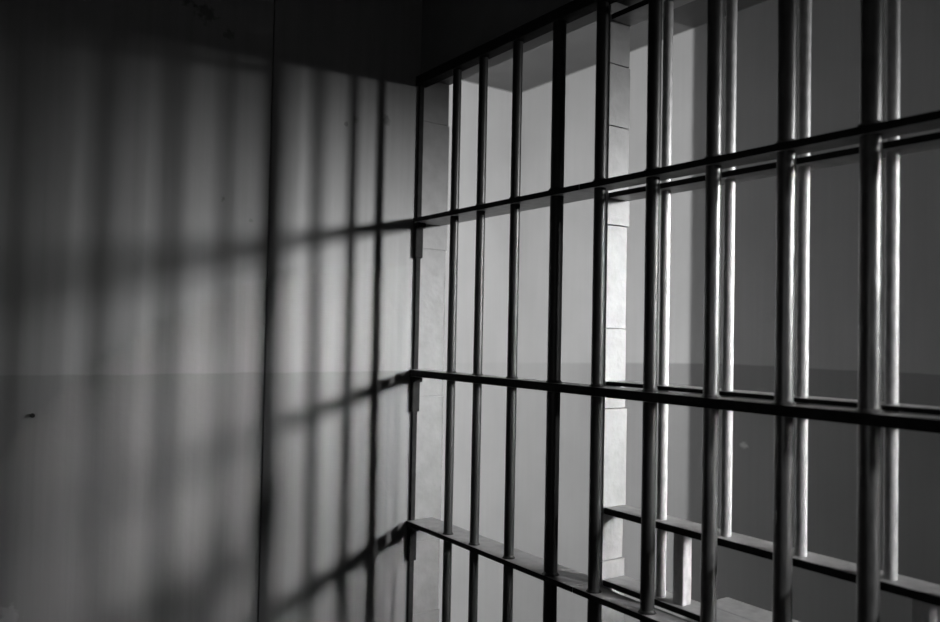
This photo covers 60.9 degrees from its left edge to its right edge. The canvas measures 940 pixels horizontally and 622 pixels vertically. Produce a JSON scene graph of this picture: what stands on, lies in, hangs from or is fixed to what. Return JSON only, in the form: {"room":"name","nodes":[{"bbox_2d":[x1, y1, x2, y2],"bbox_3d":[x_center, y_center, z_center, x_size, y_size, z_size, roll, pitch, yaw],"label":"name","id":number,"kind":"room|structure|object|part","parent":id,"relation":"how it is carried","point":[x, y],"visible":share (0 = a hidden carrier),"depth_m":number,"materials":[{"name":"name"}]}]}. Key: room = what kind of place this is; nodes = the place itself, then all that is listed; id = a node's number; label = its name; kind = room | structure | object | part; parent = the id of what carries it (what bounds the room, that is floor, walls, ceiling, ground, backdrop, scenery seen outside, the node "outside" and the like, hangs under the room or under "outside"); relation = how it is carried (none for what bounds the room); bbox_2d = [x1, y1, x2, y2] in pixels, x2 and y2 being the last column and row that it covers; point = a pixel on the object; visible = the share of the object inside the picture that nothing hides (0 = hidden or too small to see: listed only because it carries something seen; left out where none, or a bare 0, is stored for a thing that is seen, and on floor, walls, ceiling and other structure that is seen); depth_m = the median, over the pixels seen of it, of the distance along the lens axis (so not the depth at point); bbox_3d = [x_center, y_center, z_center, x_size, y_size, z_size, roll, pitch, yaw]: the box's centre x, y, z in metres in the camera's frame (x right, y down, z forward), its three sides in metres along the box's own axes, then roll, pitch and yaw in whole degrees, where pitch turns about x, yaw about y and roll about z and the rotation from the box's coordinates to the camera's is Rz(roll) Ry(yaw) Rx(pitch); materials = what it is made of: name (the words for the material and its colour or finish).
{"room":"prison interior","nodes":[
{"label":"prison interior","id":0,"kind":"room"},
{"bbox_2d":[0,0,448,621],"bbox_3d":[-1.005,0.150,1.688,2.203,3.030,0.094,2,-2,-35],"label":"wall","id":1,"kind":"structure","parent":0,"point":[208,207],"depth_m":1.90,"materials":[{"name":"paint"}]},
{"bbox_2d":[413,83,448,621],"bbox_3d":[-0.117,0.524,2.246,0.090,2.348,0.003,2,-2,-35],"label":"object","id":2,"kind":"structure","parent":1,"relation":"attached to","point":[436,96],"depth_m":2.25,"materials":[{"name":"grey paint"}]},
{"bbox_2d":[438,80,511,621],"bbox_3d":[-0.430,0.230,4.176,1.594,3.030,0.094,2,-2,-35],"label":"wall","id":3,"kind":"structure","parent":0,"point":[499,102],"depth_m":4.47,"materials":[{"name":"paint"}]},
{"bbox_2d":[421,0,642,84],"bbox_3d":[0.647,-1.006,1.232,0.098,0.679,2.574,2,-2,-35],"label":"wall","id":4,"kind":"structure","parent":0,"point":[451,29],"depth_m":2.05,"materials":[{"name":"paint"}]},
{"bbox_2d":[463,0,766,91],"bbox_3d":[4.080,-1.301,1.789,6.142,0.078,9.212,2,-2,-35],"label":"ceiling","id":5,"kind":"structure","parent":0,"point":[581,42],"depth_m":3.91,"materials":[{"name":"paint"}]},
{"bbox_2d":[513,0,939,621],"bbox_3d":[2.887,0.207,0.933,0.117,3.030,9.212,2,-2,-35],"label":"wall","id":6,"kind":"structure","parent":0,"point":[746,578],"depth_m":3.31,"materials":[{"name":"paint"}]},
{"bbox_3d":[2.330,1.767,1.512,9.126,0.078,10.834,2,-2,-35],"label":"floor","id":7,"kind":"structure","parent":0,"visible":0},
{"bbox_2d":[600,2,629,621],"bbox_3d":[0.295,0.516,1.689,0.066,2.346,0.023,2,-2,-35],"label":"pillar","id":8,"kind":"structure","parent":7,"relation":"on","point":[614,432],"depth_m":1.69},
{"bbox_2d":[406,0,939,621],"bbox_3d":[0.598,0.506,1.181,0.101,2.351,2.566,2,-2,-35],"label":"bars","id":9,"kind":"object","parent":7,"relation":"in","point":[869,417],"visible":1,"depth_m":1.51,"materials":[{"name":"metal"}]},
{"bbox_3d":[0.598,-0.656,1.197,0.034,0.026,2.565,2,-2,-35],"label":"rail","id":10,"kind":"part","parent":9,"relation":"part of","materials":[{"name":"metal"}]},
{"bbox_2d":[603,0,939,621],"bbox_3d":[0.864,0.506,0.936,0.134,2.348,1.859,2,-2,-35],"label":"bars","id":11,"kind":"object","parent":7,"relation":"on","point":[925,596],"visible":0.96,"depth_m":1.36,"materials":[{"name":"metal"}]},
{"bbox_3d":[0.833,0.553,0.914,0.061,0.012,1.859,2,-2,-35],"label":"slot sill plate","id":12,"kind":"part","parent":11,"relation":"part of","materials":[{"name":"metal"}]},
{"bbox_3d":[0.404,0.488,1.521,0.025,0.136,0.025,2,-2,-35],"label":"slot post","id":13,"kind":"part","parent":11,"relation":"part of","materials":[{"name":"metal"}]},
{"bbox_2d":[717,597,799,621],"bbox_3d":[0.599,0.561,1.365,0.073,0.012,0.438,2,-2,-35],"label":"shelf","id":14,"kind":"object","parent":11,"relation":"attached to","point":[740,610],"depth_m":1.48,"materials":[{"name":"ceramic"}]},
{"bbox_3d":[0.836,0.405,0.918,0.061,0.014,1.859,2,-2,-35],"label":"slot head plate","id":15,"kind":"part","parent":11,"relation":"part of","materials":[{"name":"metal"}]},
{"bbox_3d":[0.658,0.483,1.158,0.025,0.136,0.025,2,-2,-35],"label":"slot post","id":16,"kind":"part","parent":11,"relation":"part of","materials":[{"name":"metal"}]}
]}

